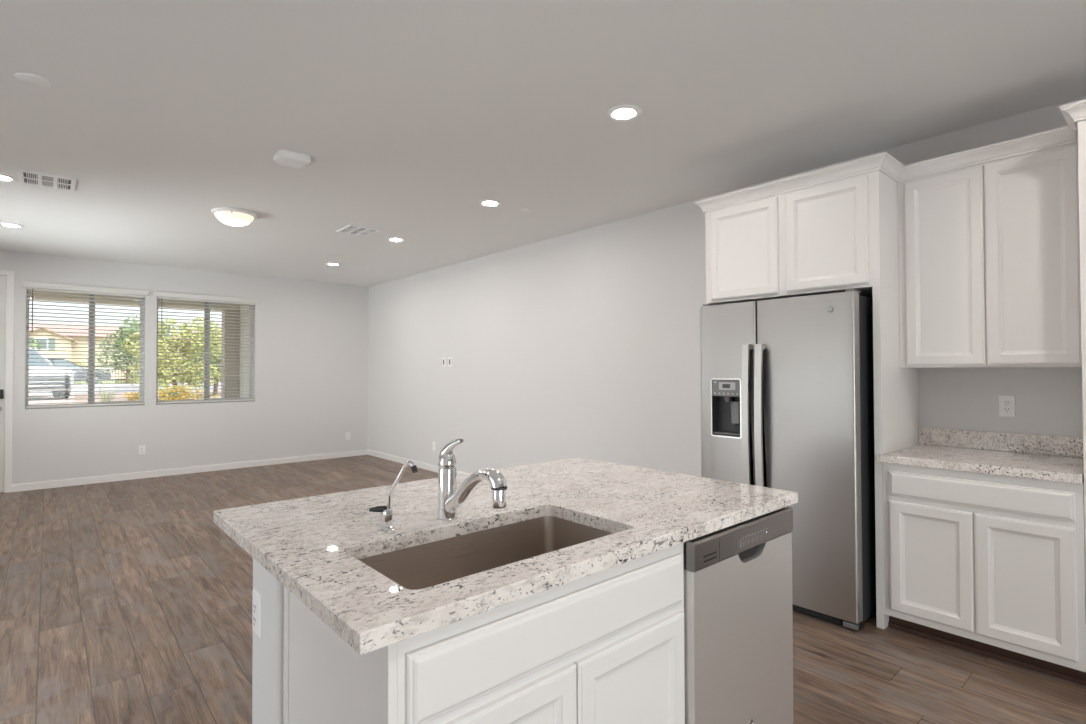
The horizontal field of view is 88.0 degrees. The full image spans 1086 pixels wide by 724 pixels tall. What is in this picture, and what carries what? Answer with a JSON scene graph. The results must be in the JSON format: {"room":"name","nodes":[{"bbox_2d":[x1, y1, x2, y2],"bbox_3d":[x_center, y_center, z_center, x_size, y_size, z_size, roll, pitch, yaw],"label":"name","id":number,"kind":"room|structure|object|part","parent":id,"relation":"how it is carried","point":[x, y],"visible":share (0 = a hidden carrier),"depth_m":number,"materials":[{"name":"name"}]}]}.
{"room":"kitchen","nodes":[
{"label":"kitchen","id":0,"kind":"room"},
{"bbox_2d":[0,250,368,492],"bbox_3d":[-4.933,0.169,7.456,5.406,2.836,0.160,1,-1,-41],"label":"wall","id":1,"kind":"structure","parent":0,"point":[310,385],"depth_m":7.75,"materials":[{"name":"white paint"}]},
{"bbox_2d":[0,275,5,492],"bbox_3d":[-6.405,0.241,6.048,0.894,2.445,0.107,1,-1,-41],"label":"door","id":2,"kind":"structure","parent":1,"relation":"in","point":[2,278],"depth_m":6.34,"materials":[{"name":"white paint"}]},
{"bbox_2d":[0,270,13,492],"bbox_3d":[-6.452,0.217,6.111,1.016,2.507,0.172,1,-1,-41],"label":"trim","id":3,"kind":"structure","parent":1,"relation":"attached to","point":[10,274],"depth_m":6.36,"materials":[{"name":"white paint"}]},
{"bbox_2d":[25,287,144,408],"bbox_3d":[-5.598,-0.162,6.921,1.129,1.420,0.065,1,-1,-41],"label":"window","id":4,"kind":"structure","parent":1,"relation":"in","point":[91,354],"depth_m":6.92,"materials":[{"name":"white plastic"}]},
{"bbox_2d":[22,281,148,407],"bbox_3d":[-5.537,-0.193,6.847,1.192,1.456,0.090,1,-1,-41],"label":"window blind","id":5,"kind":"object","parent":4,"relation":"attached to","point":[34,286],"visible":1,"depth_m":6.82,"materials":[{"name":"white plastic"}]},
{"bbox_3d":[-5.545,0.526,6.852,1.117,0.018,0.050,1,-1,-41],"label":"rail","id":6,"kind":"part","parent":5,"relation":"part of","materials":[{"name":"white plastic"}]},
{"bbox_3d":[-5.372,-0.164,7.106,0.481,1.350,0.025,1,-1,-41],"label":"sash","id":7,"kind":"part","parent":4,"relation":"part of","materials":[{"name":"glass"}]},
{"bbox_2d":[138,445,144,454],"bbox_3d":[-5.112,1.122,7.169,0.072,0.117,0.009,1,-1,-41],"label":"wall outlet","id":8,"kind":"object","parent":1,"relation":"attached to","point":[141,451],"visible":1,"depth_m":7.16,"materials":[{"name":"white plastic"}]},
{"bbox_2d":[12,449,367,491],"bbox_3d":[-4.428,1.448,7.762,4.223,0.083,0.014,1,-1,-41],"label":"baseboard","id":9,"kind":"structure","parent":1,"relation":"attached to","point":[177,471],"depth_m":7.39,"materials":[{"name":"white paint"}]},
{"bbox_2d":[156,299,253,403],"bbox_3d":[-4.642,-0.152,7.761,1.175,1.420,0.065,1,-1,-41],"label":"window","id":10,"kind":"structure","parent":1,"relation":"in","point":[251,355],"depth_m":7.76,"materials":[{"name":"white plastic"}]},
{"bbox_2d":[154,291,257,403],"bbox_3d":[-4.582,-0.183,7.688,1.238,1.456,0.090,1,-1,-41],"label":"window blind","id":11,"kind":"object","parent":10,"relation":"attached to","point":[160,295],"visible":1,"depth_m":7.67,"materials":[{"name":"white plastic"}]},
{"bbox_3d":[-4.589,0.536,7.693,1.163,0.018,0.050,1,-1,-41],"label":"rail","id":12,"kind":"part","parent":11,"relation":"part of","materials":[{"name":"white plastic"}]},
{"bbox_3d":[-4.419,-0.155,7.945,0.534,1.350,0.025,1,-1,-41],"label":"sash","id":13,"kind":"part","parent":10,"relation":"part of","materials":[{"name":"glass"}]},
{"bbox_2d":[346,432,349,439],"bbox_3d":[-3.099,1.177,8.940,0.072,0.117,0.009,1,-1,-41],"label":"wall outlet","id":14,"kind":"object","parent":1,"relation":"attached to","point":[347,433],"visible":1,"depth_m":8.94,"materials":[{"name":"white plastic"}]},
{"bbox_2d":[252,558,283,723],"bbox_3d":[-0.188,0.953,2.055,1.553,0.875,0.240,1,-1,-41],"label":"wall","id":15,"kind":"structure","parent":0,"point":[267,651],"depth_m":1.50,"materials":[{"name":"white paint"}]},
{"bbox_2d":[252,589,261,638],"bbox_3d":[-0.803,0.705,1.575,0.009,0.117,0.072,1,-1,-41],"label":"wall outlet","id":16,"kind":"object","parent":15,"relation":"attached to","point":[257,598],"visible":1,"depth_m":1.56,"materials":[{"name":"white plastic"}]},
{"bbox_2d":[253,600,256,627],"bbox_3d":[-0.805,0.705,1.573,0.002,0.068,0.034,1,-1,-41],"label":"receptacle","id":17,"kind":"object","parent":16,"relation":"attached to","point":[254,601],"depth_m":1.57,"materials":[{"name":"grey plastic"}]},
{"bbox_2d":[0,0,1085,286],"bbox_3d":[-1.014,-1.398,3.021,5.606,0.161,12.038,1,-1,-41],"label":"ceiling","id":18,"kind":"structure","parent":0,"point":[408,115],"depth_m":2.95,"materials":[{"name":"white paint"}]},
{"bbox_2d":[0,174,17,181],"bbox_3d":[-3.833,-1.301,3.967,0.188,0.009,0.188,1,-1,-41],"label":"recessed light","id":19,"kind":"object","parent":18,"relation":"in","point":[6,178],"visible":1,"depth_m":3.99,"materials":[{"name":"white"}]},
{"bbox_2d":[0,222,23,227],"bbox_3d":[-4.981,-1.278,5.265,0.188,0.009,0.188,1,-1,-41],"label":"recessed light","id":20,"kind":"object","parent":18,"relation":"in","point":[12,225],"visible":1,"depth_m":5.26,"materials":[{"name":"white"}]},
{"bbox_2d":[18,169,75,191],"bbox_3d":[-3.558,-1.300,4.039,0.305,0.011,0.345,1,-1,-41],"label":"ceiling vent","id":21,"kind":"object","parent":18,"relation":"in","point":[25,176],"visible":1,"depth_m":4.03,"materials":[{"name":"grey plastic"}]},
{"bbox_2d":[211,207,256,225],"bbox_3d":[-2.680,-1.242,4.885,0.352,0.107,0.352,1,-1,-41],"label":"dome light","id":22,"kind":"object","parent":18,"relation":"attached to","point":[227,215],"visible":1,"depth_m":4.79,"materials":[{"name":"white glass"}]},
{"bbox_3d":[-2.680,-1.231,4.884,0.300,0.085,0.300,1,-1,-41],"label":"lamp shade","id":23,"kind":"part","parent":22,"relation":"part of","materials":[{"name":"white glass"}]},
{"bbox_2d":[274,150,310,168],"bbox_3d":[-1.608,-1.294,3.604,0.189,0.048,0.172,1,-1,-41],"label":"smoke detector","id":24,"kind":"object","parent":18,"relation":"attached to","point":[282,157],"visible":1,"depth_m":3.56,"materials":[{"name":"white plastic"}]},
{"bbox_3d":[-1.608,-1.314,3.604,0.185,0.008,0.168,1,-1,-41],"label":"plate","id":25,"kind":"part","parent":24,"relation":"part of","materials":[{"name":"white plastic"}]},
{"bbox_2d":[325,263,340,265],"bbox_3d":[-2.699,-1.255,7.227,0.188,0.009,0.188,1,-1,-41],"label":"recessed light","id":26,"kind":"object","parent":18,"relation":"in","point":[331,264],"visible":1,"depth_m":7.23,"materials":[{"name":"white"}]},
{"bbox_2d":[336,224,380,236],"bbox_3d":[-1.802,-1.283,5.497,0.305,0.011,0.345,1,-1,-41],"label":"ceiling vent","id":27,"kind":"object","parent":18,"relation":"in","point":[352,229],"visible":1,"depth_m":5.48,"materials":[{"name":"grey plastic"}]},
{"bbox_2d":[387,237,404,241],"bbox_3d":[-1.540,-1.279,5.891,0.188,0.009,0.188,1,-1,-41],"label":"recessed light","id":28,"kind":"object","parent":18,"relation":"in","point":[393,239],"visible":1,"depth_m":5.87,"materials":[{"name":"white"}]},
{"bbox_2d":[479,200,500,206],"bbox_3d":[-0.435,-1.302,4.619,0.188,0.009,0.188,1,-1,-41],"label":"recessed light","id":29,"kind":"object","parent":18,"relation":"in","point":[487,203],"visible":1,"depth_m":4.62,"materials":[{"name":"white"}]},
{"bbox_2d":[606,105,641,120],"bbox_3d":[0.433,-1.329,3.010,0.188,0.009,0.188,1,-1,-41],"label":"recessed light","id":30,"kind":"object","parent":18,"relation":"in","point":[621,112],"visible":1,"depth_m":3.00,"materials":[{"name":"white plastic"}]},
{"bbox_2d":[0,455,1085,723],"bbox_3d":[-0.969,1.466,2.936,5.606,0.120,11.928,1,-1,-41],"label":"floor","id":31,"kind":"structure","parent":0,"point":[125,601],"depth_m":2.90,"materials":[{"name":"brown wood"}]},
{"bbox_2d":[283,543,684,723],"bbox_3d":[-0.129,0.944,1.520,0.915,0.875,0.612,1,-1,-41],"label":"base cabinet","id":32,"kind":"object","parent":31,"relation":"on","point":[606,646],"visible":0.53,"depth_m":1.27,"materials":[{"name":"white paint"}]},
{"bbox_2d":[214,457,797,654],"bbox_3d":[-0.064,0.493,1.918,1.646,0.038,1.126,1,-1,-41],"label":"countertop","id":33,"kind":"structure","parent":32,"relation":"on","point":[313,546],"depth_m":1.61,"materials":[{"name":"stone"}]},
{"bbox_2d":[369,460,417,531],"bbox_3d":[-0.397,0.368,1.552,0.155,0.202,0.066,-1,-1,22],"label":"filter faucet","id":34,"kind":"object","parent":33,"relation":"on","point":[386,513],"visible":1,"depth_m":1.56,"materials":[{"name":"silver metal"}]},
{"bbox_3d":[-0.456,0.412,1.568,0.057,0.022,0.008,0,-1,-35],"label":"lever","id":35,"kind":"part","parent":34,"relation":"part of","materials":[{"name":"black plastic"}]},
{"bbox_2d":[437,438,506,520],"bbox_3d":[-0.205,0.346,1.599,0.064,0.247,0.312,1,-1,-41],"label":"kitchen faucet","id":36,"kind":"object","parent":33,"relation":"on","point":[450,498],"visible":1,"depth_m":1.65,"materials":[{"name":"silver metal"}]},
{"bbox_3d":[-0.272,0.269,1.676,0.054,0.091,0.110,1,-1,-41],"label":"lever","id":37,"kind":"part","parent":36,"relation":"part of","materials":[{"name":"silver metal"}]},
{"bbox_3d":[-0.201,0.376,1.594,0.045,0.172,0.295,1,-1,-41],"label":"spout","id":38,"kind":"part","parent":36,"relation":"part of","materials":[{"name":"silver metal"}]},
{"bbox_2d":[358,516,613,589],"bbox_3d":[-0.121,0.611,1.503,0.758,0.210,0.424,1,-1,-41],"label":"sink","id":39,"kind":"object","parent":33,"relation":"in","point":[430,564],"visible":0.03,"depth_m":1.69,"materials":[{"name":"metal"}]},
{"bbox_3d":[-0.085,0.979,1.163,0.430,0.558,0.019,1,-1,-41],"label":"door","id":40,"kind":"part","parent":32,"relation":"part of","materials":[{"name":"white paint"}]},
{"bbox_3d":[0.074,0.609,1.310,0.857,0.138,0.019,1,-1,-41],"label":"drawer","id":41,"kind":"part","parent":32,"relation":"part of","materials":[{"name":"white paint"}]},
{"bbox_3d":[0.238,0.983,1.448,0.423,0.558,0.019,1,-1,-41],"label":"door","id":42,"kind":"part","parent":32,"relation":"part of","materials":[{"name":"white paint"}]},
{"bbox_2d":[683,507,793,723],"bbox_3d":[0.460,0.952,2.019,0.612,0.862,0.611,1,-1,-41],"label":"dishwasher","id":43,"kind":"object","parent":31,"relation":"on","point":[738,610],"visible":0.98,"depth_m":1.76,"materials":[{"name":"grey metal"}]},
{"bbox_3d":[0.641,0.558,1.815,0.609,0.083,0.052,1,-1,-41],"label":"control panel","id":44,"kind":"part","parent":43,"relation":"part of","materials":[{"name":"metal"}]},
{"bbox_2d":[700,289,875,630],"bbox_3d":[1.558,0.515,3.465,0.796,1.775,0.922,1,-1,-41],"label":"refrigerator","id":45,"kind":"object","parent":31,"relation":"on","point":[787,384],"visible":0.8,"depth_m":3.08,"materials":[{"name":"grey metal"}]},
{"bbox_3d":[1.143,0.162,3.473,0.052,0.102,0.190,1,-1,-41],"label":"control panel","id":46,"kind":"part","parent":45,"relation":"part of","materials":[{"name":"grey metal"}]},
{"bbox_3d":[1.154,0.500,3.474,0.070,1.715,0.377,1,-1,-41],"label":"freezer door","id":47,"kind":"part","parent":45,"relation":"part of","materials":[{"name":"silver metal"}]},
{"bbox_3d":[1.151,0.301,3.475,0.056,0.176,0.064,1,-1,-41],"label":"water spout","id":48,"kind":"part","parent":45,"relation":"part of","materials":[{"name":"grey plastic"}]},
{"bbox_3d":[1.206,0.341,3.316,0.070,0.888,0.041,1,-1,-41],"label":"door handle","id":49,"kind":"part","parent":45,"relation":"part of","materials":[{"name":"metal"}]},
{"bbox_3d":[1.259,0.340,3.256,0.070,0.888,0.041,1,-1,-41],"label":"door handle","id":50,"kind":"part","parent":45,"relation":"part of","materials":[{"name":"metal"}]},
{"bbox_3d":[1.461,0.494,3.125,0.070,1.715,0.539,1,-1,-41],"label":"door","id":51,"kind":"part","parent":45,"relation":"part of","materials":[{"name":"silver metal"}]},
{"bbox_2d":[872,286,918,628],"bbox_3d":[2.007,0.500,3.175,0.637,1.800,0.037,1,-1,-41],"label":"panel","id":52,"kind":"object","parent":31,"relation":"on","point":[896,389],"visible":0.52,"depth_m":3.02,"materials":[{"name":"white paint"}]},
{"bbox_2d":[883,463,1085,685],"bbox_3d":[2.265,0.959,2.861,0.655,0.872,0.762,1,-1,-41],"label":"base cabinet","id":53,"kind":"object","parent":31,"relation":"on","point":[990,565],"visible":0.95,"depth_m":2.60,"materials":[{"name":"white paint"}]},
{"bbox_3d":[1.911,0.996,2.781,0.019,0.562,0.351,1,-1,-41],"label":"door","id":54,"kind":"part","parent":53,"relation":"part of","materials":[{"name":"white paint"}]},
{"bbox_2d":[876,427,1083,483],"bbox_3d":[2.254,0.453,2.875,0.661,0.139,0.782,1,-1,-41],"label":"countertop","id":55,"kind":"structure","parent":53,"relation":"on","point":[1030,456],"depth_m":2.89,"materials":[{"name":"stone"}]},
{"bbox_3d":[2.027,0.623,2.654,0.019,0.126,0.706,1,-1,-41],"label":"drawer","id":56,"kind":"part","parent":53,"relation":"part of","materials":[{"name":"white paint"}]},
{"bbox_3d":[2.147,0.991,2.513,0.019,0.562,0.347,1,-1,-41],"label":"door","id":57,"kind":"part","parent":53,"relation":"part of","materials":[{"name":"white paint"}]},
{"bbox_2d":[1060,99,1085,578],"bbox_3d":[2.699,0.144,2.353,0.686,2.483,0.691,1,-1,-41],"label":"pantry cabinet","id":58,"kind":"object","parent":31,"relation":"on","point":[1074,114],"visible":1,"depth_m":2.38,"materials":[{"name":"white paint"}]},
{"bbox_3d":[2.549,-1.063,2.243,0.297,0.071,0.691,1,-1,-41],"label":"crown moulding","id":59,"kind":"part","parent":58,"relation":"part of","materials":[{"name":"white paint"}]},
{"bbox_2d":[368,96,1085,476],"bbox_3d":[1.043,0.111,4.871,0.150,2.836,11.938,1,-1,-41],"label":"wall","id":60,"kind":"structure","parent":0,"point":[586,343],"depth_m":5.49,"materials":[{"name":"white paint"}]},
{"bbox_2d":[368,449,466,474],"bbox_3d":[-0.649,1.420,6.654,0.014,0.083,6.644,1,-1,-41],"label":"baseboard","id":61,"kind":"structure","parent":60,"relation":"attached to","point":[418,464],"depth_m":8.22,"materials":[{"name":"white paint"}]},
{"bbox_2d":[448,357,451,365],"bbox_3d":[-1.212,-0.001,7.316,0.007,0.116,0.072,1,-1,-41],"label":"cable plate","id":62,"kind":"object","parent":60,"relation":"attached to","point":[449,358],"visible":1,"depth_m":7.30,"materials":[{"name":"white plastic"}]},
{"bbox_2d":[695,152,904,304],"bbox_3d":[1.651,-0.734,3.555,0.686,0.683,1.144,1,-1,-41],"label":"upper cabinet","id":63,"kind":"object","parent":60,"relation":"attached to","point":[831,229],"visible":0.9,"depth_m":3.25,"materials":[{"name":"white paint"}]},
{"bbox_3d":[1.258,-0.700,3.543,0.019,0.580,0.453,1,-1,-41],"label":"door","id":64,"kind":"part","parent":63,"relation":"part of","materials":[{"name":"white paint"}]},
{"bbox_3d":[1.650,-1.040,3.559,0.685,0.071,1.144,1,-1,-41],"label":"crown moulding","id":65,"kind":"part","parent":63,"relation":"part of","materials":[{"name":"white paint"}]},
{"bbox_3d":[1.588,-0.707,3.168,0.019,0.580,0.441,1,-1,-41],"label":"door","id":66,"kind":"part","parent":63,"relation":"part of","materials":[{"name":"white paint"}]},
{"bbox_2d":[898,126,1081,367],"bbox_3d":[2.360,-0.529,2.971,0.389,1.115,0.762,1,-1,-41],"label":"upper cabinet","id":67,"kind":"object","parent":60,"relation":"attached to","point":[989,240],"visible":0.85,"depth_m":2.83,"materials":[{"name":"white paint"}]},
{"bbox_3d":[2.132,-0.492,2.997,0.019,1.018,0.350,1,-1,-41],"label":"door","id":68,"kind":"part","parent":67,"relation":"part of","materials":[{"name":"white paint"}]},
{"bbox_3d":[2.222,-1.052,2.878,0.050,0.071,0.733,1,-1,-41],"label":"crown moulding","id":69,"kind":"part","parent":67,"relation":"part of","materials":[{"name":"white paint"}]},
{"bbox_3d":[2.368,-0.497,2.729,0.019,1.018,0.349,1,-1,-41],"label":"door","id":70,"kind":"part","parent":67,"relation":"part of","materials":[{"name":"white paint"}]},
{"bbox_2d":[919,427,1082,456],"bbox_3d":[2.501,0.435,3.079,0.020,0.099,0.761,1,-1,-41],"label":"backsplash","id":71,"kind":"structure","parent":60,"relation":"attached to","point":[1000,441],"depth_m":3.06,"materials":[{"name":"stone"}]},
{"bbox_2d":[998,395,1015,416],"bbox_3d":[2.526,0.240,3.062,0.009,0.117,0.072,1,-1,-41],"label":"wall outlet","id":72,"kind":"object","parent":60,"relation":"attached to","point":[1007,403],"visible":1,"depth_m":3.06,"materials":[{"name":"white plastic"}]},
{"bbox_2d":[1003,400,1010,412],"bbox_3d":[2.524,0.240,3.060,0.002,0.068,0.034,1,-1,-41],"label":"receptacle","id":73,"kind":"object","parent":72,"relation":"attached to","point":[1006,403],"depth_m":3.06,"materials":[{"name":"grey plastic"}]},
{"label":"outside","id":74,"kind":"structure","parent":0,"visible":0},
{"bbox_2d":[4,390,220,454],"bbox_3d":[-4.458,1.464,20.189,140.000,0.670,18.362,1,-1,-41],"label":"gravel yard","id":75,"kind":"structure","parent":74,"point":[41,400],"depth_m":17.16,"materials":[{"name":"beige gravel"}]},
{"bbox_2d":[5,347,74,397],"bbox_3d":[-16.540,0.323,17.373,4.662,1.660,1.890,-1,-1,29],"label":"parked car","id":76,"kind":"object","parent":75,"relation":"on","point":[37,381],"visible":0.37,"depth_m":16.65,"materials":[{"name":"grey paint"}]},
{"bbox_2d":[29,375,70,389],"bbox_3d":[-14.543,0.590,16.278,0.092,0.400,1.400,-1,-1,29],"label":"grille","id":77,"kind":"object","parent":76,"relation":"attached to","point":[37,381],"depth_m":16.43,"materials":[{"name":"grey metal"}]},
{"bbox_2d":[96,382,116,401],"bbox_3d":[-9.829,0.731,12.672,0.466,0.620,0.434,1,-1,-41],"label":"clump","id":78,"kind":"object","parent":75,"relation":"on","point":[107,396],"visible":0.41,"depth_m":12.64,"materials":[{"name":"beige plant"}]},
{"bbox_2d":[124,392,138,400],"bbox_3d":[-11.428,0.958,15.885,0.543,0.331,0.752,-1,-1,34],"label":"bush","id":79,"kind":"object","parent":75,"relation":"on","point":[135,394],"visible":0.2,"depth_m":15.71,"materials":[{"name":"yellow plant"}]},
{"bbox_2d":[122,318,221,395],"bbox_3d":[-10.721,-0.097,16.666,1.745,2.494,2.846,-1,-1,35],"label":"tree","id":80,"kind":"object","parent":75,"relation":"on","point":[170,355],"visible":0.48,"depth_m":16.52,"materials":[{"name":"green plant"}]},
{"bbox_2d":[136,383,217,400],"bbox_3d":[-7.507,0.918,11.566,1.406,0.974,0.819,1,-1,-41],"label":"bush","id":81,"kind":"object","parent":75,"relation":"on","point":[184,395],"visible":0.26,"depth_m":11.54,"materials":[{"name":"yellow plant"}]},
{"bbox_2d":[183,322,220,394],"bbox_3d":[-11.388,-0.090,19.474,1.902,2.569,1.916,1,-1,-41],"label":"tree","id":82,"kind":"object","parent":75,"relation":"on","point":[213,363],"visible":0.18,"depth_m":19.36,"materials":[{"name":"green plant"}]},
{"bbox_3d":[-6.260,1.573,7.944,8.080,0.050,2.362,1,-1,-41],"label":"porch slab","id":83,"kind":"object","parent":75,"relation":"on","visible":0},
{"bbox_2d":[221,310,239,397],"bbox_3d":[-5.540,0.360,9.972,0.240,2.534,0.260,1,-1,-41],"label":"porch column","id":84,"kind":"structure","parent":83,"relation":"on","point":[229,361],"depth_m":9.88,"materials":[{"name":"beige paint"}]},
{"bbox_2d":[240,305,249,396],"bbox_3d":[-4.663,0.254,9.306,0.205,2.720,2.262,1,-1,-41],"label":"wall","id":85,"kind":"structure","parent":83,"relation":"on","point":[244,383],"depth_m":9.71,"materials":[{"name":"beige paint"}]},
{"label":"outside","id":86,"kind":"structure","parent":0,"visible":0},
{"bbox_2d":[28,383,220,394],"bbox_3d":[-8.862,1.563,40.332,200.000,0.170,17.700,1,-1,-41],"label":"road","id":87,"kind":"structure","parent":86,"point":[83,387],"depth_m":27.91,"materials":[{"name":"grey asphalt"}]},
{"bbox_2d":[114,315,171,361],"bbox_3d":[-15.946,-0.314,22.402,1.926,3.134,1.649,0,-1,-10],"label":"tree","id":88,"kind":"object","parent":87,"relation":"on","point":[133,322],"visible":0.23,"depth_m":22.05,"materials":[{"name":"green plant"}]},
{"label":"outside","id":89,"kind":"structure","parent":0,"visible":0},
{"bbox_2d":[6,277,239,310],"bbox_3d":[-6.268,-1.109,7.985,8.080,0.345,2.362,1,-1,-41],"label":"porch roof","id":90,"kind":"structure","parent":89,"point":[37,295],"depth_m":8.86,"materials":[{"name":"beige"}]},
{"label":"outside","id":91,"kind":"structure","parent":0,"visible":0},
{"bbox_2d":[74,382,203,385],"bbox_3d":[-15.864,1.681,48.289,200.000,0.220,3.500,1,-1,-41],"label":"sidewalk","id":92,"kind":"structure","parent":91,"point":[177,382],"depth_m":36.14,"materials":[{"name":"concrete"}]},
{"bbox_2d":[48,359,110,383],"bbox_3d":[-30.461,0.615,35.796,4.662,1.660,1.890,1,-1,-41],"label":"parked car","id":93,"kind":"object","parent":92,"relation":"on","point":[76,376],"visible":0.33,"depth_m":35.62,"materials":[{"name":"grey metal"}]},
{"bbox_2d":[87,332,138,382],"bbox_3d":[-27.503,-0.382,37.117,4.208,3.787,2.736,1,-1,-41],"label":"tree","id":94,"kind":"object","parent":92,"relation":"on","point":[122,358],"visible":0.33,"depth_m":36.29,"materials":[{"name":"green plant"}]},
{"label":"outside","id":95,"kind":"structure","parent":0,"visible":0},
{"bbox_2d":[74,379,219,383],"bbox_3d":[-40.636,2.194,76.438,280.000,0.200,71.500,1,-1,-41],"label":"verge","id":96,"kind":"structure","parent":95,"point":[78,382],"depth_m":42.86,"materials":[{"name":"green plant"}]},
{"bbox_2d":[29,338,41,349],"bbox_3d":[-37.115,-0.078,39.913,2.392,3.323,1.740,1,-1,-41],"label":"tree","id":97,"kind":"object","parent":96,"relation":"on","point":[32,340],"visible":0.03,"depth_m":40.30,"materials":[{"name":"green plant"}]},
{"bbox_2d":[74,361,87,382],"bbox_3d":[-33.084,0.843,38.690,2.967,1.953,2.265,1,-1,-41],"label":"bush","id":98,"kind":"object","parent":96,"relation":"on","point":[78,361],"visible":0.02,"depth_m":39.25,"materials":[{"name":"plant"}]},
{"bbox_2d":[29,324,138,378],"bbox_3d":[-53.012,-1.121,59.811,18.600,6.000,11.400,1,-1,-41],"label":"house","id":99,"kind":"structure","parent":96,"relation":"on","point":[66,350],"depth_m":58.53,"materials":[{"name":"beige paint"}]},
{"bbox_3d":[-49.642,-1.780,55.648,0.800,0.970,0.020,1,-1,-41],"label":"pane","id":100,"kind":"part","parent":99,"relation":"part of","materials":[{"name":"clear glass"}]},
{"bbox_2d":[48,338,54,349],"bbox_3d":[-49.083,-1.773,56.193,0.500,1.270,0.080,1,-1,-41],"label":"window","id":101,"kind":"structure","parent":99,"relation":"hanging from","point":[49,341],"depth_m":56.15,"materials":[{"name":"glass"}]},
{"bbox_2d":[81,365,218,383],"bbox_3d":[-27.824,0.898,41.442,19.015,1.250,0.040,1,-1,-41],"label":"metal fence","id":102,"kind":"object","parent":96,"relation":"on","point":[83,366],"visible":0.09,"depth_m":39.60,"materials":[{"name":"grey"}]},
{"bbox_2d":[113,370,196,382],"bbox_3d":[-29.647,1.157,43.159,5.307,1.364,2.420,1,-1,-41],"label":"bush","id":103,"kind":"object","parent":96,"relation":"on","point":[136,374],"visible":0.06,"depth_m":42.21,"materials":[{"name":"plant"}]},
{"bbox_2d":[166,331,221,377],"bbox_3d":[-42.680,-0.937,72.364,11.700,5.950,10.200,1,-1,-41],"label":"house","id":104,"kind":"structure","parent":96,"relation":"on","point":[193,331],"depth_m":67.50,"materials":[{"name":"paint"}]}
]}

